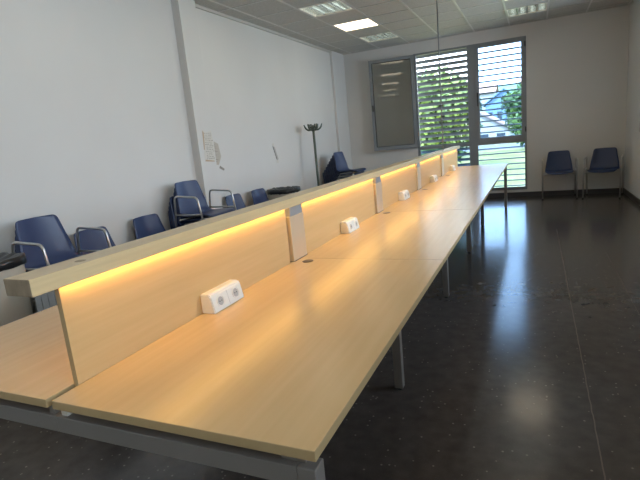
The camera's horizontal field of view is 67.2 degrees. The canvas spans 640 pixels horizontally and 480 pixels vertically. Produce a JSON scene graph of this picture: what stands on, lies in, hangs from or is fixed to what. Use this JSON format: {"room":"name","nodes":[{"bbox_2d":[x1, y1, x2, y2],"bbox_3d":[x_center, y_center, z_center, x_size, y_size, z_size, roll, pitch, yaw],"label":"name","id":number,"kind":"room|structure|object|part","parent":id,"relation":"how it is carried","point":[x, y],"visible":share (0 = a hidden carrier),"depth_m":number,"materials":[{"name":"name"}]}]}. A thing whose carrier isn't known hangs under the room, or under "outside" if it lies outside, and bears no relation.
{"room":"study room","nodes":[
{"label":"study room","id":0,"kind":"room"},
{"bbox_2d":[35,290,56,311],"bbox_3d":[-1.536,0.567,3.138,0.320,0.655,0.355,0,12,24],"label":"radiator","id":1,"kind":"object","parent":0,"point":[47,300],"visible":0.02,"depth_m":2.96,"materials":[{"name":"grey metal"}]},
{"bbox_3d":[-1.723,0.587,3.036,0.057,0.610,0.015,0,12,24],"label":"panel","id":2,"kind":"part","parent":1,"relation":"part of","materials":[{"name":"grey paint"}]},
{"bbox_3d":[-1.664,0.587,3.010,0.057,0.610,0.015,0,12,24],"label":"panel","id":3,"kind":"part","parent":1,"relation":"part of","materials":[{"name":"grey paint"}]},
{"bbox_3d":[-1.606,0.587,2.983,0.057,0.610,0.015,0,12,24],"label":"panel","id":4,"kind":"part","parent":1,"relation":"part of","materials":[{"name":"grey paint"}]},
{"bbox_2d":[11,214,111,270],"bbox_3d":[-1.892,0.222,3.615,0.524,0.807,0.563,0,12,24],"label":"armchair","id":5,"kind":"object","parent":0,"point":[44,241],"visible":0.57,"depth_m":3.67,"materials":[{"name":"blue plastic"}]},
{"bbox_3d":[-1.990,0.336,3.385,0.507,0.672,0.021,0,12,24],"label":"frame","id":6,"kind":"part","parent":5,"relation":"part of","materials":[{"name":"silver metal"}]},
{"bbox_3d":[-1.792,0.088,3.838,0.357,0.017,0.017,0,12,24],"label":"rail","id":7,"kind":"part","parent":5,"relation":"part of","materials":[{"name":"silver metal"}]},
{"bbox_3d":[-1.776,0.219,3.863,0.507,0.672,0.021,0,12,24],"label":"frame","id":8,"kind":"part","parent":5,"relation":"part of","materials":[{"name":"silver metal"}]},
{"bbox_2d":[0,0,352,312],"bbox_3d":[-2.031,-1.118,4.572,0.350,3.470,13.160,0,12,24],"label":"wall","id":9,"kind":"structure","parent":0,"point":[106,106],"depth_m":4.88,"materials":[{"name":"paint"}]},
{"bbox_2d":[202,130,214,161],"bbox_3d":[-1.322,-1.116,5.720,0.002,0.380,0.210,0,12,24],"label":"poster","id":10,"kind":"object","parent":9,"relation":"attached to","point":[208,144],"visible":1,"depth_m":5.72,"materials":[{"name":"grey paper"}]},
{"bbox_2d":[214,142,223,169],"bbox_3d":[-1.282,-1.054,6.054,0.002,0.380,0.210,0,12,24],"label":"paper scrap","id":11,"kind":"object","parent":9,"relation":"attached to","point":[217,151],"visible":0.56,"depth_m":6.04,"materials":[{"name":"beige paper"}]},
{"bbox_2d":[272,143,278,162],"bbox_3d":[-0.678,-1.331,7.389,0.012,0.300,0.150,0,12,24],"label":"wall bracket","id":12,"kind":"object","parent":9,"relation":"attached to","point":[272,143],"visible":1,"depth_m":7.37,"materials":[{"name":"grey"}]},
{"bbox_2d":[195,0,632,54],"bbox_3d":[0.216,-2.421,3.246,5.050,0.033,12.660,0,12,24],"label":"trim","id":13,"kind":"structure","parent":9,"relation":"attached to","point":[203,8],"depth_m":7.77,"materials":[{"name":"grey metal"}]},
{"bbox_2d":[0,193,639,479],"bbox_3d":[0.509,0.621,3.861,5.550,0.120,13.160,0,12,24],"label":"floor","id":14,"kind":"structure","parent":0,"point":[528,368],"depth_m":2.61,"materials":[{"name":"tile"}]},
{"bbox_2d":[0,252,32,326],"bbox_3d":[-2.197,0.540,3.133,0.526,0.834,0.527,0,12,24],"label":"waste bin","id":15,"kind":"object","parent":14,"relation":"on","point":[12,308],"visible":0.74,"depth_m":3.08,"materials":[{"name":"beige plastic"}]},
{"bbox_2d":[74,226,115,254],"bbox_3d":[-1.778,0.297,4.199,0.494,0.807,0.457,0,12,24],"label":"chair","id":16,"kind":"object","parent":14,"relation":"on","point":[89,239],"visible":0.12,"depth_m":4.24,"materials":[{"name":"blue plastic"}]},
{"bbox_2d":[0,262,291,431],"bbox_3d":[-0.762,0.630,2.238,0.800,0.740,1.548,0,12,24],"label":"desk","id":17,"kind":"object","parent":14,"relation":"on","point":[35,369],"visible":0.4,"depth_m":1.52,"materials":[{"name":"brown wood"}]},
{"bbox_3d":[-1.060,0.508,1.510,0.745,0.048,0.045,0,12,24],"label":"cross rail","id":18,"kind":"part","parent":17,"relation":"part of","materials":[{"name":"grey metal"}]},
{"bbox_2d":[285,204,306,261],"bbox_3d":[-0.140,-0.046,2.654,0.050,0.299,0.168,0,12,24],"label":"support post","id":19,"kind":"object","parent":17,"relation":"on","point":[294,218],"visible":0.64,"depth_m":2.62,"materials":[{"name":"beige metal"}]},
{"bbox_2d":[133,214,165,238],"bbox_3d":[-1.510,0.151,4.796,0.494,0.807,0.457,0,12,24],"label":"chair","id":20,"kind":"object","parent":14,"relation":"on","point":[151,224],"visible":0.16,"depth_m":4.84,"materials":[{"name":"blue plastic"}]},
{"bbox_2d":[225,193,245,210],"bbox_3d":[-0.893,-0.192,6.198,0.494,0.807,0.457,0,12,24],"label":"chair","id":21,"kind":"object","parent":14,"relation":"on","point":[239,203],"visible":0.23,"depth_m":6.28,"materials":[{"name":"blue plastic"}]},
{"bbox_2d":[51,258,442,479],"bbox_3d":[-0.032,0.625,1.910,0.800,0.743,1.548,0,12,24],"label":"desk","id":22,"kind":"object","parent":14,"relation":"on","point":[260,385],"visible":1,"depth_m":1.36,"materials":[{"name":"brown wood"}]},
{"bbox_2d":[54,210,289,386],"bbox_3d":[-0.447,0.149,1.968,0.019,0.348,1.348,0,12,24],"label":"divider panel","id":23,"kind":"object","parent":22,"relation":"attached to","point":[108,317],"visible":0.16,"depth_m":1.67,"materials":[{"name":"brown wood"}]},
{"bbox_2d":[200,279,243,313],"bbox_3d":[-0.415,0.223,1.936,0.065,0.101,0.276,0,12,24],"label":"power socket","id":24,"kind":"object","parent":23,"relation":"attached to","point":[225,294],"visible":1,"depth_m":1.91,"materials":[{"name":"white plastic"}]},
{"bbox_2d":[217,295,224,306],"bbox_3d":[-0.395,0.242,1.918,0.014,0.048,0.048,0,12,24],"label":"socket","id":25,"kind":"object","parent":24,"relation":"attached to","point":[220,298],"depth_m":1.92,"materials":[{"name":"grey plastic"}]},
{"bbox_2d":[232,287,239,297],"bbox_3d":[-0.353,0.218,2.013,0.014,0.048,0.048,0,12,24],"label":"socket","id":26,"kind":"object","parent":24,"relation":"attached to","point":[235,290],"depth_m":2.01,"materials":[{"name":"grey plastic"}]},
{"bbox_3d":[-0.380,0.505,1.205,0.745,0.048,0.045,0,12,24],"label":"cross rail","id":27,"kind":"part","parent":22,"relation":"part of","materials":[{"name":"grey metal"}]},
{"bbox_3d":[0.010,0.807,1.104,0.045,0.673,0.045,0,12,24],"label":"leg","id":28,"kind":"part","parent":22,"relation":"part of","materials":[{"name":"grey metal"}]},
{"bbox_2d":[251,188,268,204],"bbox_3d":[-0.632,-0.310,6.659,0.494,0.807,0.457,0,12,24],"label":"chair","id":29,"kind":"object","parent":14,"relation":"on","point":[258,195],"visible":0.23,"depth_m":6.71,"materials":[{"name":"blue plastic"}]},
{"bbox_2d":[267,186,300,199],"bbox_3d":[-0.494,-0.391,7.093,0.464,0.767,0.464,0,12,24],"label":"waste bin","id":30,"kind":"object","parent":14,"relation":"on","point":[277,192],"visible":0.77,"depth_m":6.86,"materials":[{"name":"black plastic"}]},
{"bbox_2d":[303,123,321,185],"bbox_3d":[-0.041,-1.113,8.162,0.340,1.669,0.340,0,12,24],"label":"coat rack","id":31,"kind":"object","parent":14,"relation":"on","point":[313,128],"visible":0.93,"depth_m":8.04,"materials":[{"name":"black metal"}]},
{"bbox_2d":[302,209,476,389],"bbox_3d":[0.582,0.288,3.282,0.800,0.743,1.548,0,12,24],"label":"desk","id":32,"kind":"object","parent":14,"relation":"on","point":[430,234],"visible":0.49,"depth_m":2.92,"materials":[{"name":"brown wood"}]},
{"bbox_2d":[301,179,374,252],"bbox_3d":[0.168,-0.189,3.344,0.019,0.348,1.340,0,12,24],"label":"divider panel","id":33,"kind":"object","parent":32,"relation":"attached to","point":[323,216],"visible":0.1,"depth_m":3.15,"materials":[{"name":"brown wood"}]},
{"bbox_2d":[340,217,358,233],"bbox_3d":[0.171,-0.098,3.245,0.065,0.100,0.340,0,12,24],"label":"power socket","id":34,"kind":"object","parent":33,"relation":"attached to","point":[349,225],"visible":1,"depth_m":3.22,"materials":[{"name":"white plastic"}]},
{"bbox_3d":[0.405,0.466,2.567,0.045,0.688,0.045,0,12,24],"label":"leg","id":35,"kind":"part","parent":32,"relation":"part of","materials":[{"name":"grey metal"}]},
{"bbox_2d":[381,186,492,297],"bbox_3d":[1.196,-0.048,4.654,0.800,0.743,1.548,0,12,24],"label":"desk","id":36,"kind":"object","parent":14,"relation":"on","point":[454,198],"visible":0.55,"depth_m":4.33,"materials":[{"name":"brown wood"}]},
{"bbox_2d":[381,164,416,209],"bbox_3d":[0.782,-0.525,4.715,0.019,0.348,1.340,0,12,24],"label":"divider panel","id":37,"kind":"object","parent":36,"relation":"attached to","point":[394,182],"visible":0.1,"depth_m":4.56,"materials":[{"name":"brown wood"}]},
{"bbox_2d":[3,146,459,297],"bbox_3d":[0.761,-0.717,4.671,0.102,0.053,7.712,0,12,24],"label":"ledge","id":38,"kind":"object","parent":37,"relation":"on","point":[36,282],"visible":1,"depth_m":1.66,"materials":[{"name":"brown wood"}]},
{"bbox_2d":[436,0,443,149],"bbox_3d":[1.633,-2.224,6.556,0.048,1.983,0.048,0,12,24],"label":"pole","id":39,"kind":"object","parent":38,"relation":"on","point":[436,0],"visible":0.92,"depth_m":6.55,"materials":[{"name":"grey metal"}]},
{"bbox_2d":[398,190,409,200],"bbox_3d":[0.767,-0.425,4.577,0.065,0.100,0.416,0,12,24],"label":"power socket","id":40,"kind":"object","parent":37,"relation":"attached to","point":[404,194],"visible":1,"depth_m":4.54,"materials":[{"name":"white plastic"}]},
{"bbox_3d":[1.019,0.129,3.939,0.045,0.688,0.045,0,12,24],"label":"leg","id":41,"kind":"part","parent":36,"relation":"part of","materials":[{"name":"grey metal"}]},
{"bbox_2d":[421,172,501,252],"bbox_3d":[1.810,-0.385,6.025,0.800,0.743,1.548,0,12,24],"label":"desk","id":42,"kind":"object","parent":14,"relation":"on","point":[479,179],"visible":0.58,"depth_m":5.71,"materials":[{"name":"brown wood"}]},
{"bbox_2d":[420,155,440,187],"bbox_3d":[1.397,-0.862,6.087,0.019,0.348,1.340,0,12,24],"label":"divider panel","id":43,"kind":"object","parent":42,"relation":"attached to","point":[432,166],"visible":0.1,"depth_m":5.98,"materials":[{"name":"brown wood"}]},
{"bbox_2d":[430,175,437,182],"bbox_3d":[1.367,-0.752,5.917,0.065,0.094,0.456,0,12,24],"label":"power socket","id":44,"kind":"object","parent":43,"relation":"attached to","point":[433,178],"visible":1,"depth_m":5.87,"materials":[{"name":"white plastic"}]},
{"bbox_3d":[1.633,-0.207,5.311,0.045,0.688,0.045,0,12,24],"label":"leg","id":45,"kind":"part","parent":42,"relation":"part of","materials":[{"name":"grey metal"}]},
{"bbox_2d":[444,163,507,225],"bbox_3d":[2.422,-0.718,7.392,0.800,0.740,1.537,0,12,24],"label":"desk","id":46,"kind":"object","parent":14,"relation":"on","point":[490,168],"visible":0.67,"depth_m":7.28,"materials":[{"name":"brown wood"}]},
{"bbox_2d":[443,149,457,173],"bbox_3d":[2.026,-1.207,7.494,0.019,0.348,1.420,0,12,24],"label":"divider panel","id":47,"kind":"object","parent":46,"relation":"attached to","point":[450,158],"visible":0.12,"depth_m":7.37,"materials":[{"name":"brown wood"}]},
{"bbox_2d":[449,165,455,170],"bbox_3d":[1.959,-1.079,7.239,0.065,0.092,0.565,0,12,24],"label":"power socket","id":48,"kind":"object","parent":47,"relation":"attached to","point":[452,167],"visible":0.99,"depth_m":7.21,"materials":[{"name":"white plastic"}]},
{"bbox_3d":[2.247,-0.544,6.682,0.045,0.688,0.045,0,12,24],"label":"leg","id":49,"kind":"part","parent":46,"relation":"part of","materials":[{"name":"grey metal"}]},
{"bbox_3d":[3.043,-0.866,7.897,0.045,0.688,0.045,0,12,24],"label":"leg","id":50,"kind":"part","parent":46,"relation":"part of","materials":[{"name":"grey metal"}]},
{"bbox_2d":[542,150,577,199],"bbox_3d":[4.241,-1.161,8.544,0.563,0.807,0.524,0,12,24],"label":"armchair","id":51,"kind":"object","parent":14,"relation":"on","point":[558,162],"visible":1,"depth_m":8.65,"materials":[{"name":"blue plastic"}]},
{"bbox_3d":[4.000,-1.103,8.661,0.021,0.672,0.507,0,12,24],"label":"frame","id":52,"kind":"part","parent":51,"relation":"part of","materials":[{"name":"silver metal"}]},
{"bbox_3d":[4.489,-1.105,8.441,0.021,0.672,0.507,0,12,24],"label":"frame","id":53,"kind":"part","parent":51,"relation":"part of","materials":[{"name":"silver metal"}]},
{"bbox_2d":[582,147,623,198],"bbox_3d":[4.806,-1.141,8.177,0.563,0.807,0.524,3,14,36],"label":"armchair","id":54,"kind":"object","parent":14,"relation":"on","point":[604,160],"visible":1,"depth_m":8.25,"materials":[{"name":"blue plastic"}]},
{"bbox_3d":[4.591,-1.095,8.342,0.021,0.672,0.507,3,14,36],"label":"frame","id":55,"kind":"part","parent":54,"relation":"part of","materials":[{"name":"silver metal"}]},
{"bbox_3d":[5.025,-1.073,8.028,0.021,0.672,0.507,3,14,36],"label":"frame","id":56,"kind":"part","parent":54,"relation":"part of","materials":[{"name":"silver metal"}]},
{"bbox_3d":[-1.313,0.043,5.235,0.494,0.807,0.457,1,13,29],"label":"chair","id":57,"kind":"object","parent":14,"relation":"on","visible":0},
{"bbox_3d":[-1.302,-0.002,5.219,0.494,0.807,0.457,1,13,29],"label":"chair","id":58,"kind":"object","parent":57,"relation":"on","visible":0},
{"bbox_2d":[169,202,174,228],"bbox_3d":[-1.291,-0.048,5.203,0.494,0.807,0.457,1,13,29],"label":"chair","id":59,"kind":"object","parent":58,"relation":"on","point":[169,202],"visible":0.04,"depth_m":5.08,"materials":[{"name":"blue plastic"}]},
{"bbox_2d":[170,196,181,227],"bbox_3d":[-1.280,-0.093,5.187,0.494,0.807,0.457,1,13,29],"label":"chair","id":60,"kind":"object","parent":59,"relation":"on","point":[172,197],"visible":0.07,"depth_m":5.08,"materials":[{"name":"blue plastic"}]},
{"bbox_2d":[173,193,191,225],"bbox_3d":[-1.246,-0.148,5.203,0.494,0.807,0.457,1,13,29],"label":"chair","id":61,"kind":"object","parent":60,"relation":"on","point":[182,223],"visible":0.06,"depth_m":5.09,"materials":[{"name":"blue plastic"}]},
{"bbox_2d":[174,188,209,224],"bbox_3d":[-1.234,-0.193,5.187,0.494,0.807,0.457,1,13,29],"label":"chair","id":62,"kind":"object","parent":61,"relation":"on","point":[196,219],"visible":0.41,"depth_m":5.09,"materials":[{"name":"blue plastic"}]},
{"bbox_2d":[174,180,236,227],"bbox_3d":[-1.210,-0.238,5.163,0.524,0.807,0.563,1,13,29],"label":"armchair","id":63,"kind":"object","parent":62,"relation":"on","point":[192,203],"visible":0.8,"depth_m":5.20,"materials":[{"name":"blue plastic"}]},
{"bbox_3d":[-1.345,-0.254,4.920,0.357,0.017,0.017,1,13,29],"label":"rail","id":64,"kind":"part","parent":63,"relation":"part of","materials":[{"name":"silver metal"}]},
{"bbox_3d":[-1.329,-0.124,4.944,0.507,0.672,0.021,1,13,29],"label":"frame","id":65,"kind":"part","parent":63,"relation":"part of","materials":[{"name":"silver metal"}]},
{"bbox_3d":[-1.089,-0.371,5.376,0.357,0.017,0.017,1,13,29],"label":"rail","id":66,"kind":"part","parent":63,"relation":"part of","materials":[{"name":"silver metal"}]},
{"bbox_3d":[-1.073,-0.241,5.401,0.507,0.672,0.021,1,13,29],"label":"frame","id":67,"kind":"part","parent":63,"relation":"part of","materials":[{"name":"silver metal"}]},
{"bbox_3d":[-1.953,0.417,3.690,0.494,0.807,0.457,0,12,24],"label":"chair","id":68,"kind":"object","parent":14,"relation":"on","visible":0},
{"bbox_3d":[-1.941,0.368,3.672,0.494,0.807,0.457,0,12,24],"label":"chair","id":69,"kind":"object","parent":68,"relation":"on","visible":0},
{"bbox_3d":[-1.930,0.319,3.655,0.494,0.807,0.457,0,12,24],"label":"chair","id":70,"kind":"object","parent":69,"relation":"on","visible":0},
{"bbox_2d":[15,230,35,313],"bbox_3d":[-1.918,0.271,3.638,0.494,0.807,0.457,0,12,24],"label":"chair","id":71,"kind":"object","parent":70,"relation":"on","point":[33,303],"visible":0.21,"depth_m":3.53,"materials":[{"name":"blue plastic"}]},
{"bbox_3d":[-1.962,0.492,3.482,0.440,0.426,0.021,0,12,24],"label":"frame","id":72,"kind":"part","parent":71,"relation":"part of","materials":[{"name":"black metal"}]},
{"bbox_3d":[-0.148,0.294,3.610,0.800,0.740,1.548,0,12,24],"label":"desk","id":73,"kind":"object","parent":14,"relation":"on","visible":0},
{"bbox_2d":[373,176,382,213],"bbox_3d":[0.474,-0.382,4.026,0.050,0.299,0.168,0,12,24],"label":"support post","id":74,"kind":"object","parent":73,"relation":"on","point":[377,185],"visible":0.62,"depth_m":3.99,"materials":[{"name":"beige metal"}]},
{"bbox_3d":[0.466,-0.043,4.982,0.800,0.740,1.548,0,12,24],"label":"desk","id":75,"kind":"object","parent":14,"relation":"on","visible":0},
{"bbox_2d":[415,162,420,189],"bbox_3d":[1.088,-0.719,5.398,0.050,0.299,0.168,0,12,24],"label":"support post","id":76,"kind":"object","parent":75,"relation":"on","point":[417,165],"visible":0.61,"depth_m":5.35,"materials":[{"name":"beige metal"}]},
{"bbox_3d":[1.080,-0.379,6.353,0.800,0.740,1.548,0,12,24],"label":"desk","id":77,"kind":"object","parent":14,"relation":"on","visible":0},
{"bbox_2d":[440,154,443,175],"bbox_3d":[1.702,-1.056,6.769,0.050,0.299,0.168,0,12,24],"label":"support post","id":78,"kind":"object","parent":77,"relation":"on","point":[441,156],"visible":0.54,"depth_m":6.73,"materials":[{"name":"beige metal"}]},
{"bbox_2d":[194,0,630,53],"bbox_3d":[0.196,-2.631,3.203,5.050,0.396,12.660,0,12,24],"label":"ceiling","id":79,"kind":"structure","parent":0,"point":[267,7],"depth_m":7.28,"materials":[{"name":"tile"}]},
{"bbox_2d":[299,0,352,16],"bbox_3d":[0.083,-3.097,6.362,0.572,0.091,0.572,0,12,24],"label":"ceiling light","id":80,"kind":"object","parent":79,"relation":"attached to","point":[336,6],"visible":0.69,"depth_m":6.40,"materials":[{"name":"white metal"}]},
{"bbox_2d":[333,18,378,31],"bbox_3d":[0.564,-3.330,7.437,0.572,0.032,0.572,0,12,24],"label":"recessed light","id":81,"kind":"object","parent":79,"relation":"in","point":[364,23],"visible":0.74,"depth_m":7.45,"materials":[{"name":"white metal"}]},
{"bbox_2d":[360,32,397,41],"bbox_3d":[1.040,-3.622,8.500,0.572,0.091,0.572,0,12,24],"label":"ceiling light","id":82,"kind":"object","parent":79,"relation":"attached to","point":[383,36],"visible":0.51,"depth_m":8.54,"materials":[{"name":"white metal"}]},
{"bbox_2d":[208,0,630,53],"bbox_3d":[0.215,-2.436,3.243,5.050,0.008,12.660,0,12,24],"label":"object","id":83,"kind":"structure","parent":79,"relation":"attached to","point":[502,1],"depth_m":7.36,"materials":[{"name":"grey metal"}]},
{"bbox_2d":[507,2,547,16],"bbox_3d":[3.229,-3.634,7.516,0.572,0.091,0.572,0,12,24],"label":"ceiling light","id":84,"kind":"object","parent":79,"relation":"attached to","point":[538,7],"visible":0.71,"depth_m":7.56,"materials":[{"name":"white metal"}]},
{"bbox_2d":[343,4,629,192],"bbox_3d":[2.914,-2.542,9.256,5.050,3.470,0.250,0,12,24],"label":"wall","id":85,"kind":"structure","parent":0,"point":[577,65],"depth_m":8.60,"materials":[{"name":"paint"}]},
{"bbox_2d":[416,48,469,165],"bbox_3d":[2.508,-2.418,9.777,1.210,2.860,0.070,0,12,24],"label":"shutter","id":86,"kind":"object","parent":85,"relation":"attached to","point":[458,50],"visible":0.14,"depth_m":9.68,"materials":[{"name":"grey metal"}]},
{"bbox_2d":[368,36,526,190],"bbox_3d":[2.453,-2.276,9.379,2.890,2.730,0.222,-1,12,21],"label":"window","id":87,"kind":"structure","parent":85,"relation":"in","point":[475,139],"depth_m":9.16,"materials":[{"name":"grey metal"}]},
{"bbox_3d":[1.464,-2.705,9.625,0.880,1.765,0.042,-2,12,16],"label":"sash","id":88,"kind":"part","parent":87,"relation":"part of","materials":[{"name":"grey metal"}]},
{"bbox_3d":[3.321,-2.727,8.887,0.855,1.780,0.042,0,12,24],"label":"sash","id":89,"kind":"part","parent":87,"relation":"part of","materials":[{"name":"grey metal"}]},
{"bbox_2d":[478,42,524,186],"bbox_3d":[3.543,-2.424,9.312,1.020,2.860,0.089,0,12,24],"label":"shutter","id":90,"kind":"object","parent":85,"relation":"attached to","point":[515,42],"visible":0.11,"depth_m":9.26,"materials":[{"name":"grey metal"}]},
{"bbox_2d":[487,188,621,197],"bbox_3d":[3.044,-0.861,9.462,5.000,0.085,0.014,0,12,24],"label":"baseboard","id":91,"kind":"structure","parent":85,"relation":"attached to","point":[605,190],"depth_m":8.89,"materials":[{"name":"grey stone"}]},
{"bbox_2d":[624,0,639,198],"bbox_3d":[2.758,-1.144,2.421,0.250,3.470,13.160,0,12,24],"label":"wall","id":92,"kind":"structure","parent":0,"point":[632,142],"depth_m":7.57,"materials":[{"name":"paint"}]},
{"bbox_2d":[623,188,639,205],"bbox_3d":[2.794,0.509,2.803,0.014,0.085,12.646,0,12,24],"label":"baseboard","id":93,"kind":"structure","parent":92,"relation":"attached to","point":[635,199],"depth_m":7.67,"materials":[{"name":"grey stone"}]},
{"bbox_3d":[0.379,-0.924,8.958,0.494,0.807,0.457,2,13,32],"label":"chair","id":94,"kind":"object","parent":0,"visible":0},
{"bbox_2d":[326,167,329,182],"bbox_3d":[0.408,-0.973,8.933,0.494,0.807,0.457,2,13,32],"label":"chair","id":95,"kind":"object","parent":94,"relation":"on","point":[326,167],"visible":0.08,"depth_m":8.86,"materials":[{"name":"blue plastic"}]},
{"bbox_2d":[327,164,332,181],"bbox_3d":[0.436,-1.022,8.909,0.494,0.807,0.457,2,13,32],"label":"chair","id":96,"kind":"object","parent":95,"relation":"on","point":[328,167],"visible":0.09,"depth_m":8.83,"materials":[{"name":"blue plastic"}]},
{"bbox_2d":[329,161,337,180],"bbox_3d":[0.464,-1.071,8.884,0.494,0.807,0.457,2,13,32],"label":"chair","id":97,"kind":"object","parent":96,"relation":"on","point":[330,166],"visible":0.17,"depth_m":8.81,"materials":[{"name":"blue plastic"}]},
{"bbox_2d":[330,158,354,179],"bbox_3d":[0.492,-1.120,8.859,0.494,0.807,0.457,2,13,32],"label":"chair","id":98,"kind":"object","parent":97,"relation":"on","point":[331,160],"visible":0.27,"depth_m":8.78,"materials":[{"name":"blue plastic"}]},
{"bbox_2d":[332,155,363,178],"bbox_3d":[0.520,-1.169,8.835,0.494,0.807,0.457,2,13,32],"label":"chair","id":99,"kind":"object","parent":98,"relation":"on","point":[333,159],"visible":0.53,"depth_m":8.75,"materials":[{"name":"blue plastic"}]},
{"bbox_2d":[334,152,365,178],"bbox_3d":[0.548,-1.218,8.810,0.494,0.808,0.457,2,13,32],"label":"chair","id":100,"kind":"object","parent":99,"relation":"on","point":[340,161],"visible":0.87,"depth_m":8.87,"materials":[{"name":"blue plastic"}]},
{"label":"outside","id":101,"kind":"structure","parent":0,"visible":0},
{"bbox_2d":[498,84,518,90],"bbox_3d":[58.374,-39.562,133.448,260.000,17.877,110.000,0,12,24],"label":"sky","id":102,"kind":"structure","parent":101,"point":[508,87],"depth_m":127.69,"materials":[{"name":"white"}]},
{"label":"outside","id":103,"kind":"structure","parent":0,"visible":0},
{"bbox_2d":[458,142,524,187],"bbox_3d":[53.247,-27.981,121.889,120.000,0.200,249.740,0,12,24],"label":"lawn","id":104,"kind":"structure","parent":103,"point":[510,155],"depth_m":22.66,"materials":[{"name":"green plant"}]},
{"bbox_2d":[417,66,482,162],"bbox_3d":[4.582,-5.066,19.980,4.022,4.473,4.539,0,12,24],"label":"broadleaf tree","id":105,"kind":"object","parent":104,"relation":"on","point":[449,77],"visible":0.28,"depth_m":18.75,"materials":[{"name":"green plant"}]},
{"bbox_2d":[459,111,512,146],"bbox_3d":[15.722,-11.022,47.268,6.400,3.210,8.700,0,12,24],"label":"house","id":106,"kind":"structure","parent":104,"relation":"on","point":[487,118],"depth_m":43.22,"materials":[{"name":"beige"}]},
{"bbox_2d":[479,82,498,111],"bbox_3d":[27.607,-21.969,81.926,5.000,8.660,8.700,0,12,24],"label":"house","id":107,"kind":"structure","parent":104,"relation":"on","point":[492,89],"depth_m":78.01,"materials":[{"name":"beige"}]},
{"bbox_2d":[482,88,521,125],"bbox_3d":[24.789,-16.839,64.236,5.100,6.160,8.700,0,12,24],"label":"house","id":108,"kind":"structure","parent":104,"relation":"on","point":[498,94],"depth_m":60.85,"materials":[{"name":"blue"}]},
{"bbox_2d":[500,84,524,145],"bbox_3d":[13.094,-7.954,30.172,3.488,4.486,3.835,4,15,38],"label":"broadleaf tree","id":109,"kind":"object","parent":104,"relation":"on","point":[519,109],"visible":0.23,"depth_m":29.73,"materials":[{"name":"green plant"}]},
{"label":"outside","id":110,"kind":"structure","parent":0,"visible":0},
{"bbox_2d":[463,143,524,151],"bbox_3d":[15.309,-7.255,37.149,120.000,0.130,8.000,0,12,24],"label":"road","id":111,"kind":"structure","parent":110,"point":[514,144],"depth_m":37.67,"materials":[{"name":"grey asphalt"}]}
]}

